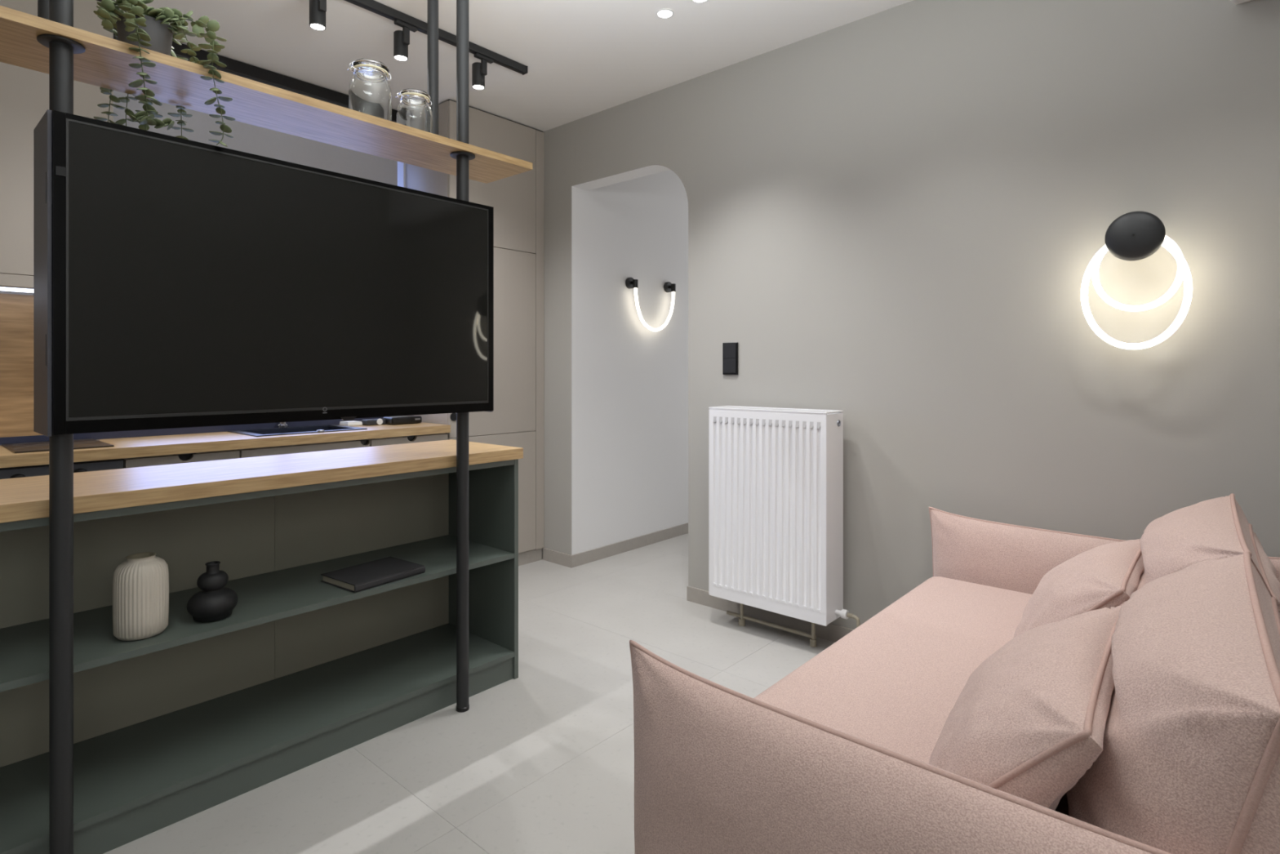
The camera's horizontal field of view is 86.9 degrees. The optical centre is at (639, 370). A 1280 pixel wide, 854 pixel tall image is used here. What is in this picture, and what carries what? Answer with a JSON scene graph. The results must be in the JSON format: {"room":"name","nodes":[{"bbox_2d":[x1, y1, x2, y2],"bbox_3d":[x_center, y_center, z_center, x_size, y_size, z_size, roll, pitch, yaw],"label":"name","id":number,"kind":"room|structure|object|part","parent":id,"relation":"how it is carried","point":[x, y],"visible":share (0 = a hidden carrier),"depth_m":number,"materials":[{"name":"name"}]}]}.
{"room":"living room","nodes":[
{"label":"living room","id":0,"kind":"room"},
{"bbox_2d":[0,161,405,295],"bbox_3d":[-2.713,-0.155,2.684,0.300,2.650,5.050,0,0,41],"label":"wall","id":1,"kind":"structure","parent":0,"point":[401,166],"depth_m":3.97,"materials":[{"name":"white paint"}]},
{"bbox_2d":[0,293,42,437],"bbox_3d":[-2.718,-0.020,2.442,0.012,0.568,1.320,0,0,41],"label":"backsplash","id":2,"kind":"structure","parent":1,"relation":"attached to","point":[16,311],"depth_m":2.70,"materials":[{"name":"brown wood"}]},
{"bbox_2d":[0,0,113,288],"bbox_3d":[-2.409,-0.894,2.566,0.308,1.172,0.600,0,0,41],"label":"upper cabinet","id":3,"kind":"object","parent":1,"relation":"attached to","point":[24,91],"visible":0.31,"depth_m":2.49,"materials":[{"name":"beige paint"}]},
{"bbox_3d":[-2.302,-0.330,2.472,0.018,0.044,0.600,0,0,41],"label":"light rail","id":4,"kind":"part","parent":3,"relation":"part of","materials":[{"name":"beige paint"}]},
{"bbox_3d":[-2.826,-0.894,2.093,0.308,1.172,0.653,0,0,41],"label":"upper cabinet","id":5,"kind":"object","parent":1,"relation":"attached to","visible":0},
{"bbox_2d":[0,285,33,293],"bbox_3d":[-2.649,-0.317,2.341,0.130,0.016,1.220,0,0,41],"label":"light","id":6,"kind":"object","parent":5,"relation":"attached to","point":[2,287],"visible":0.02,"depth_m":2.59,"materials":[{"name":"plastic"}]},
{"bbox_2d":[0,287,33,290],"bbox_3d":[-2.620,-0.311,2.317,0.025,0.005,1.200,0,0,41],"label":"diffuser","id":7,"kind":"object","parent":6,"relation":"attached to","point":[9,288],"depth_m":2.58,"materials":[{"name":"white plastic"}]},
{"bbox_2d":[0,288,33,293],"bbox_3d":[-2.677,-0.311,2.366,0.025,0.005,1.200,0,0,41],"label":"diffuser","id":8,"kind":"object","parent":6,"relation":"attached to","point":[7,290],"depth_m":2.63,"materials":[{"name":"white plastic"}]},
{"bbox_2d":[103,533,834,853],"bbox_3d":[-0.060,1.230,1.984,4.810,0.120,7.700,0,0,41],"label":"floor","id":9,"kind":"structure","parent":0,"point":[540,761],"depth_m":2.09,"materials":[{"name":"tile"}]},
{"bbox_2d":[36,0,85,853],"bbox_3d":[-1.314,-0.155,1.534,0.084,2.648,0.084,0,0,41],"label":"support pole","id":10,"kind":"object","parent":9,"relation":"on","point":[62,50],"visible":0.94,"depth_m":1.52,"materials":[{"name":"black metal"}]},
{"bbox_2d":[33,109,493,436],"bbox_3d":[-0.979,-0.215,1.993,0.205,0.720,1.192,0,0,41],"label":"television","id":11,"kind":"object","parent":10,"relation":"attached to","point":[195,283],"visible":1,"depth_m":1.75,"materials":[{"name":"black plastic"}]},
{"bbox_3d":[-1.374,-0.215,1.553,0.190,0.720,0.007,0,0,41],"label":"panel","id":12,"kind":"part","parent":11,"relation":"part of","materials":[{"name":"black plastic"}]},
{"bbox_3d":[-0.932,-0.225,1.935,0.002,0.430,1.165,0,0,41],"label":"mounting rail","id":13,"kind":"part","parent":11,"relation":"part of","materials":[{"name":"black metal"}]},
{"bbox_2d":[0,5,532,183],"bbox_3d":[-1.352,-0.757,1.633,0.283,0.024,2.568,0,0,41],"label":"shelf","id":14,"kind":"object","parent":10,"relation":"on","point":[104,62],"visible":0.9,"depth_m":1.87,"materials":[{"name":"brown wood"}]},
{"bbox_2d":[93,0,235,146],"bbox_3d":[-1.254,-0.760,1.746,0.381,0.382,0.268,0,0,41],"label":"trailing plant","id":15,"kind":"object","parent":14,"relation":"on","point":[141,25],"visible":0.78,"depth_m":1.71,"materials":[{"name":"green plant"}]},
{"bbox_3d":[-1.271,-0.829,1.735,0.120,0.120,0.120,0,0,41],"label":"pot","id":16,"kind":"part","parent":15,"relation":"part of","materials":[{"name":"grey ceramic"}]},
{"bbox_2d":[346,57,391,120],"bbox_3d":[-0.860,-0.872,2.157,0.128,0.206,0.128,0,0,-4],"label":"glass jar","id":17,"kind":"object","parent":14,"relation":"on","point":[370,92],"visible":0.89,"depth_m":2.11,"materials":[{"name":"clear glass"}]},
{"bbox_3d":[-0.860,-0.961,2.157,0.108,0.028,0.108,0,0,41],"label":"lid","id":18,"kind":"part","parent":17,"relation":"part of","materials":[{"name":"clear glass"}]},
{"bbox_2d":[395,88,432,133],"bbox_3d":[-0.760,-0.852,2.279,0.116,0.165,0.116,0,0,-4],"label":"glass jar","id":19,"kind":"object","parent":14,"relation":"on","point":[414,110],"visible":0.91,"depth_m":2.23,"materials":[{"name":"clear glass"}]},
{"bbox_3d":[-0.760,-0.923,2.279,0.098,0.023,0.098,0,0,41],"label":"lid","id":20,"kind":"part","parent":19,"relation":"part of","materials":[{"name":"clear glass"}]},
{"bbox_2d":[0,458,123,479],"bbox_3d":[-2.333,0.704,2.501,0.494,0.732,0.605,0,0,41],"label":"oven","id":21,"kind":"object","parent":9,"relation":"on","point":[114,464],"visible":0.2,"depth_m":2.43,"materials":[{"name":"black glass"}]},
{"bbox_3d":[-2.174,0.387,2.362,0.024,0.050,0.050,0,0,41],"label":"knob","id":22,"kind":"part","parent":21,"relation":"part of","materials":[{"name":"black plastic"}]},
{"bbox_3d":[-2.061,0.387,2.490,0.024,0.050,0.050,0,0,41],"label":"knob","id":23,"kind":"part","parent":21,"relation":"part of","materials":[{"name":"black plastic"}]},
{"bbox_2d":[122,448,239,468],"bbox_3d":[-2.019,0.754,2.900,0.453,0.832,0.400,0,0,41],"label":"base cabinet","id":24,"kind":"object","parent":9,"relation":"on","point":[134,462],"visible":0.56,"depth_m":2.74,"materials":[{"name":"beige paint"}]},
{"bbox_2d":[0,439,523,853],"bbox_3d":[-1.486,0.733,1.751,0.480,0.875,2.609,0,0,41],"label":"bookcase","id":25,"kind":"object","parent":9,"relation":"on","point":[187,719],"depth_m":2.10,"materials":[{"name":"green paint"}]},
{"bbox_3d":[-1.877,0.711,1.642,0.012,0.709,1.850,0,0,41],"label":"panel","id":26,"kind":"part","parent":25,"relation":"part of","materials":[{"name":"grey wood"}]},
{"bbox_2d":[112,551,168,640],"bbox_3d":[-1.310,0.589,1.774,0.120,0.208,0.120,0,0,41],"label":"ribbed vase","id":27,"kind":"object","parent":25,"relation":"on","point":[140,583],"visible":1,"depth_m":1.73,"materials":[{"name":"beige ceramic"}]},
{"bbox_2d":[186,560,238,622],"bbox_3d":[-1.198,0.616,1.894,0.122,0.154,0.122,0,0,41],"label":"vase","id":28,"kind":"object","parent":25,"relation":"on","point":[215,602],"visible":1,"depth_m":1.86,"materials":[{"name":"black ceramic"}]},
{"bbox_3d":[-1.484,0.346,1.755,0.453,0.021,2.539,0,0,41],"label":"rail","id":29,"kind":"part","parent":25,"relation":"part of","materials":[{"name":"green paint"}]},
{"bbox_3d":[-1.480,0.702,1.752,0.440,0.018,2.539,0,0,41],"label":"shelf","id":30,"kind":"part","parent":25,"relation":"part of","materials":[{"name":"green paint"}]},
{"bbox_3d":[-1.484,1.075,1.755,0.453,0.018,2.539,0,0,41],"label":"shelf","id":31,"kind":"part","parent":25,"relation":"part of","materials":[{"name":"green paint"}]},
{"bbox_3d":[-1.486,0.315,1.751,0.480,0.040,2.609,0,0,41],"label":"bookcase top","id":32,"kind":"part","parent":25,"relation":"part of","materials":[{"name":"brown wood"}]},
{"bbox_3d":[-1.039,0.711,2.596,0.012,0.709,0.687,0,0,41],"label":"panel","id":33,"kind":"part","parent":25,"relation":"part of","materials":[{"name":"grey wood"}]},
{"bbox_2d":[320,556,425,592],"bbox_3d":[-0.891,0.680,2.264,0.199,0.025,0.260,0,0,35],"label":"book","id":34,"kind":"object","parent":25,"relation":"on","point":[363,576],"visible":1,"depth_m":2.23,"materials":[{"name":"black paper"}]},
{"bbox_3d":[-0.639,0.753,2.716,0.454,0.834,0.019,0,0,41],"label":"panel","id":35,"kind":"part","parent":25,"relation":"part of","materials":[{"name":"green paint"}]},
{"bbox_2d":[238,439,369,457],"bbox_3d":[-1.693,0.754,3.270,0.453,0.832,0.580,0,0,41],"label":"base cabinet","id":36,"kind":"object","parent":9,"relation":"on","point":[300,448],"visible":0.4,"depth_m":3.10,"materials":[{"name":"beige paint"}]},
{"bbox_2d":[368,432,447,446],"bbox_3d":[-1.356,0.754,3.653,0.453,0.832,0.434,0,0,41],"label":"base cabinet","id":37,"kind":"object","parent":9,"relation":"on","point":[434,437],"visible":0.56,"depth_m":3.49,"materials":[{"name":"beige paint"}]},
{"bbox_2d":[449,0,475,712],"bbox_3d":[-0.612,-0.155,2.333,0.084,2.648,0.084,0,0,41],"label":"support pole","id":38,"kind":"object","parent":9,"relation":"on","point":[462,157],"visible":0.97,"depth_m":2.31,"materials":[{"name":"black metal"}]},
{"bbox_2d":[405,98,544,565],"bbox_3d":[-0.982,-0.155,4.073,0.461,2.650,0.675,0,0,41],"label":"tall cabinet","id":39,"kind":"object","parent":9,"relation":"on","point":[517,420],"visible":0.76,"depth_m":4.01,"materials":[{"name":"beige paint"}]},
{"bbox_3d":[-1.016,0.253,3.688,0.004,0.045,0.045,0,0,41],"label":"handle","id":40,"kind":"part","parent":39,"relation":"part of","materials":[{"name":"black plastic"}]},
{"bbox_3d":[-0.842,-1.092,3.904,0.020,0.756,0.603,0,0,41],"label":"door","id":41,"kind":"part","parent":39,"relation":"part of","materials":[{"name":"beige paint"}]},
{"bbox_3d":[-0.842,-0.172,3.904,0.020,1.078,0.603,0,0,41],"label":"door","id":42,"kind":"part","parent":39,"relation":"part of","materials":[{"name":"beige paint"}]},
{"bbox_3d":[-0.842,0.730,3.904,0.020,0.720,0.603,0,0,41],"label":"door","id":43,"kind":"part","parent":39,"relation":"part of","materials":[{"name":"beige paint"}]},
{"bbox_2d":[629,493,1279,853],"bbox_3d":[0.953,0.762,1.567,1.109,0.816,1.872,0,0,41],"label":"sofa","id":44,"kind":"object","parent":9,"relation":"on","point":[833,757],"visible":0.88,"depth_m":1.03,"materials":[{"name":"pink fabric"}]},
{"bbox_3d":[0.381,0.826,0.944,1.063,0.610,0.181,0,0,41],"label":"arm","id":45,"kind":"part","parent":44,"relation":"part of","materials":[{"name":"pink fabric"}]},
{"bbox_2d":[753,576,1069,816],"bbox_3d":[0.887,0.837,1.630,0.860,0.197,1.510,0,0,41],"label":"seat cushion","id":46,"kind":"object","parent":44,"relation":"on","point":[894,682],"depth_m":1.69,"materials":[{"name":"pink fabric"}]},
{"bbox_2d":[928,600,1126,810],"bbox_3d":[0.672,0.611,1.151,0.268,0.322,0.637,0,0,41],"label":"throw pillow","id":47,"kind":"object","parent":44,"relation":"on","point":[1028,722],"visible":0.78,"depth_m":0.98,"materials":[{"name":"pink fabric"}]},
{"bbox_2d":[1013,538,1144,638],"bbox_3d":[1.145,0.616,1.736,0.250,0.313,0.636,0,0,41],"label":"throw pillow","id":48,"kind":"object","parent":44,"relation":"on","point":[1107,575],"visible":0.57,"depth_m":1.60,"materials":[{"name":"pink fabric"}]},
{"bbox_3d":[1.498,0.826,2.215,1.063,0.610,0.178,0,0,41],"label":"arm","id":49,"kind":"part","parent":44,"relation":"part of","materials":[{"name":"pink fabric"}]},
{"bbox_2d":[1066,553,1279,853],"bbox_3d":[0.874,0.569,1.069,0.330,0.421,0.832,0,0,41],"label":"cushion","id":50,"kind":"object","parent":44,"relation":"on","point":[1188,762],"depth_m":0.83,"materials":[{"name":"pink fabric"}]},
{"bbox_2d":[1137,495,1279,612],"bbox_3d":[1.389,0.569,1.688,0.332,0.421,0.832,0,0,41],"label":"cushion","id":51,"kind":"object","parent":44,"relation":"on","point":[1215,528],"depth_m":1.55,"materials":[{"name":"pink fabric"}]},
{"bbox_3d":[-2.771,0.754,2.044,0.453,0.832,0.652,0,0,41],"label":"base cabinet","id":52,"kind":"object","parent":9,"relation":"on","visible":0},
{"bbox_2d":[0,415,450,467],"bbox_3d":[-2.091,0.300,2.802,0.478,0.072,2.688,0,0,41],"label":"countertop","id":53,"kind":"structure","parent":52,"relation":"on","point":[148,446],"depth_m":2.93,"materials":[{"name":"brown wood"}]},
{"bbox_2d":[1,438,114,453],"bbox_3d":[-2.272,0.292,2.637,0.385,0.006,0.288,0,0,41],"label":"cooktop","id":54,"kind":"object","parent":53,"relation":"in","point":[34,446],"visible":0.7,"depth_m":2.61,"materials":[{"name":"black ceramic"}]},
{"bbox_3d":[-2.266,0.279,2.955,0.014,0.030,2.688,0,0,41],"label":"upstand strip","id":55,"kind":"part","parent":53,"relation":"part of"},
{"bbox_2d":[277,422,288,427],"bbox_3d":[-1.745,0.114,3.393,0.183,0.351,0.092,0,0,41],"label":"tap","id":56,"kind":"object","parent":53,"relation":"on","point":[282,424],"visible":0.13,"depth_m":3.41,"materials":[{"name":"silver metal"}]},
{"bbox_2d":[227,424,367,436],"bbox_3d":[-1.674,0.377,3.315,0.378,0.187,0.510,0,0,41],"label":"sink","id":57,"kind":"object","parent":53,"relation":"in","point":[326,428],"visible":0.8,"depth_m":3.37,"materials":[{"name":"metal"}]},
{"bbox_3d":[-1.677,0.382,3.318,0.298,0.175,0.428,0,0,41],"label":"bowl","id":58,"kind":"part","parent":57,"relation":"part of","materials":[{"name":"metal"}]},
{"bbox_2d":[339,420,362,426],"bbox_3d":[-1.547,0.284,3.617,0.100,0.022,0.080,0,0,41],"label":"tray","id":59,"kind":"object","parent":53,"relation":"on","point":[351,423],"visible":0.97,"depth_m":3.59,"materials":[{"name":"plastic"}]},
{"bbox_3d":[-1.547,0.275,3.617,0.096,0.005,0.076,0,0,41],"label":"lid","id":60,"kind":"part","parent":59,"relation":"part of","materials":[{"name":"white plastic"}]},
{"bbox_2d":[361,418,386,425],"bbox_3d":[-1.442,0.277,3.664,0.075,0.034,0.110,0,0,41],"label":"case","id":61,"kind":"object","parent":53,"relation":"on","point":[369,421],"visible":0.98,"depth_m":3.63,"materials":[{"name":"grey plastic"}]},
{"bbox_2d":[382,415,422,424],"bbox_3d":[-1.314,0.274,3.738,0.111,0.041,0.180,0,0,41],"label":"box","id":62,"kind":"object","parent":53,"relation":"on","point":[401,420],"visible":0.93,"depth_m":3.69,"materials":[{"name":"plastic"}]},
{"bbox_2d":[111,0,912,131],"bbox_3d":[-0.060,-1.530,1.984,4.810,0.100,7.700,0,0,41],"label":"ceiling","id":63,"kind":"structure","parent":0,"point":[582,58],"depth_m":3.04,"materials":[{"name":"paint"}]},
{"bbox_2d":[37,0,48,19],"bbox_3d":[-1.455,-1.124,1.661,0.050,0.709,0.050,0,0,41],"label":"pole","id":64,"kind":"object","parent":63,"relation":"attached to","point":[42,5],"visible":0.02,"depth_m":1.64,"materials":[{"name":"black metal"}]},
{"bbox_2d":[113,26,397,186],"bbox_3d":[-1.839,-0.944,3.369,0.080,1.068,1.351,0,0,41],"label":"wall cabinet","id":65,"kind":"object","parent":63,"relation":"attached to","point":[247,138],"visible":0.08,"depth_m":3.35,"materials":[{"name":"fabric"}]},
{"bbox_2d":[427,0,438,134],"bbox_3d":[-0.754,-1.124,2.460,0.050,0.709,0.050,0,0,41],"label":"pole","id":66,"kind":"object","parent":63,"relation":"attached to","point":[433,5],"visible":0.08,"depth_m":2.44,"materials":[{"name":"black metal"}]},
{"bbox_2d":[344,0,527,75],"bbox_3d":[-1.386,-1.462,2.354,0.035,0.034,2.506,0,0,41],"label":"track","id":67,"kind":"object","parent":63,"relation":"attached to","point":[373,6],"visible":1,"depth_m":2.90,"materials":[{"name":"black metal"}]},
{"bbox_2d":[309,0,326,31],"bbox_3d":[-1.228,-1.381,2.580,0.086,0.128,0.095,0,0,41],"label":"track spotlight","id":68,"kind":"object","parent":67,"relation":"attached to","point":[317,8],"visible":1,"depth_m":2.57,"materials":[{"name":"black metal"}]},
{"bbox_3d":[-1.208,-1.398,2.566,0.022,0.066,0.024,0,0,41],"label":"arm","id":69,"kind":"part","parent":68,"relation":"part of"},
{"bbox_2d":[393,19,417,61],"bbox_3d":[-1.000,-1.381,2.840,0.086,0.128,0.095,0,0,41],"label":"track spotlight","id":70,"kind":"object","parent":67,"relation":"attached to","point":[401,37],"visible":1,"depth_m":2.82,"materials":[{"name":"black metal"}]},
{"bbox_3d":[-0.980,-1.398,2.825,0.022,0.066,0.024,0,0,41],"label":"arm","id":71,"kind":"part","parent":70,"relation":"part of"},
{"bbox_2d":[471,53,493,89],"bbox_3d":[-0.743,-1.381,3.133,0.086,0.128,0.095,0,0,41],"label":"track spotlight","id":72,"kind":"object","parent":67,"relation":"attached to","point":[479,70],"visible":1,"depth_m":3.12,"materials":[{"name":"black metal"}]},
{"bbox_3d":[-0.722,-1.398,3.118,0.022,0.066,0.024,0,0,41],"label":"arm","id":73,"kind":"part","parent":72,"relation":"part of"},
{"bbox_2d":[656,8,673,18],"bbox_3d":[0.103,-1.478,2.798,0.074,0.004,0.074,0,0,41],"label":"recessed light","id":74,"kind":"object","parent":63,"relation":"in","point":[662,13],"visible":1,"depth_m":2.80,"materials":[{"name":"white plastic"}]},
{"bbox_2d":[691,0,707,3],"bbox_3d":[0.238,-1.478,2.680,0.074,0.004,0.074,0,0,41],"label":"recessed light","id":75,"kind":"object","parent":63,"relation":"in","point":[694,1],"visible":1,"depth_m":2.70,"materials":[{"name":"white plastic"}]},
{"bbox_2d":[587,170,688,550],"bbox_3d":[0.408,-0.155,5.020,0.100,2.650,2.320,0,0,41],"label":"wall","id":76,"kind":"structure","parent":0,"point":[637,228],"depth_m":4.46,"materials":[{"name":"white paint"}]},
{"bbox_2d":[573,522,688,567],"bbox_3d":[0.407,1.134,4.934,0.012,0.072,2.451,0,0,41],"label":"baseboard","id":77,"kind":"structure","parent":76,"relation":"attached to","point":[592,555],"depth_m":4.38,"materials":[{"name":"stone"}]},
{"bbox_2d":[625,277,675,331],"bbox_3d":[0.086,-0.437,4.521,0.074,0.354,0.464,0,0,41],"label":"wall lamp","id":78,"kind":"object","parent":76,"relation":"attached to","point":[630,282],"visible":1,"depth_m":4.46,"materials":[{"name":"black plastic"}]},
{"bbox_2d":[631,279,638,288],"bbox_3d":[-0.035,-0.559,4.365,0.049,0.054,0.033,0,0,41],"label":"socket","id":79,"kind":"object","parent":78,"relation":"attached to","point":[634,282],"depth_m":4.35,"materials":[{"name":"black plastic"}]},
{"bbox_2d":[668,283,675,292],"bbox_3d":[0.224,-0.569,4.660,0.049,0.054,0.033,0,0,41],"label":"socket","id":80,"kind":"object","parent":78,"relation":"attached to","point":[672,286],"depth_m":4.65,"materials":[{"name":"black plastic"}]},
{"bbox_2d":[542,0,1279,629],"bbox_3d":[0.841,-0.155,3.009,4.610,2.650,0.130,0,0,41],"label":"wall","id":81,"kind":"structure","parent":0,"point":[898,215],"depth_m":2.55,"materials":[{"name":"beige paint"}]},
{"bbox_2d":[542,547,573,568],"bbox_3d":[-0.499,1.134,4.091,0.259,0.072,0.012,0,0,41],"label":"baseboard","id":82,"kind":"structure","parent":81,"relation":"attached to","point":[549,555],"depth_m":4.08,"materials":[{"name":"stone"}]},
{"bbox_2d":[722,342,737,374],"bbox_3d":[0.436,-0.058,3.269,0.086,0.155,0.012,0,0,41],"label":"light switch","id":83,"kind":"object","parent":81,"relation":"attached to","point":[730,350],"visible":1,"depth_m":3.26,"materials":[{"name":"black plastic"}]},
{"bbox_2d":[686,586,853,642],"bbox_3d":[1.384,1.134,2.437,3.039,0.072,0.012,0,0,41],"label":"baseboard","id":84,"kind":"structure","parent":81,"relation":"attached to","point":[833,633],"depth_m":3.13,"materials":[{"name":"stone"}]},
{"bbox_2d":[708,405,860,647],"bbox_3d":[0.634,0.669,2.970,0.698,1.000,0.199,0,0,41],"label":"radiator","id":85,"kind":"object","parent":81,"relation":"attached to","point":[775,474],"visible":0.98,"depth_m":2.89,"materials":[{"name":"white metal"}]},
{"bbox_3d":[0.542,0.606,2.932,0.576,0.861,0.016,0,0,41],"label":"panel","id":86,"kind":"part","parent":85,"relation":"part of","materials":[{"name":"white metal"}]},
{"bbox_2d":[708,405,843,413],"bbox_3d":[0.588,0.172,2.984,0.582,0.006,0.157,0,0,41],"label":"grille","id":87,"kind":"object","parent":85,"relation":"attached to","point":[723,409],"depth_m":2.96,"materials":[{"name":"white metal"}]},
{"bbox_2d":[1080,211,1192,349],"bbox_3d":[1.590,-0.285,2.170,0.287,0.437,0.140,0,0,41],"label":"wall lamp","id":88,"kind":"object","parent":81,"relation":"attached to","point":[1133,235],"visible":1,"depth_m":2.12,"materials":[{"name":"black plastic"}]},
{"bbox_2d":[1230,0,1252,4],"bbox_3d":[2.046,-1.239,1.719,0.835,0.342,0.214,0,0,41],"label":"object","id":89,"kind":"structure","parent":81,"relation":"attached to","point":[1235,2],"depth_m":2.03,"materials":[{"name":"paint"}]}
]}

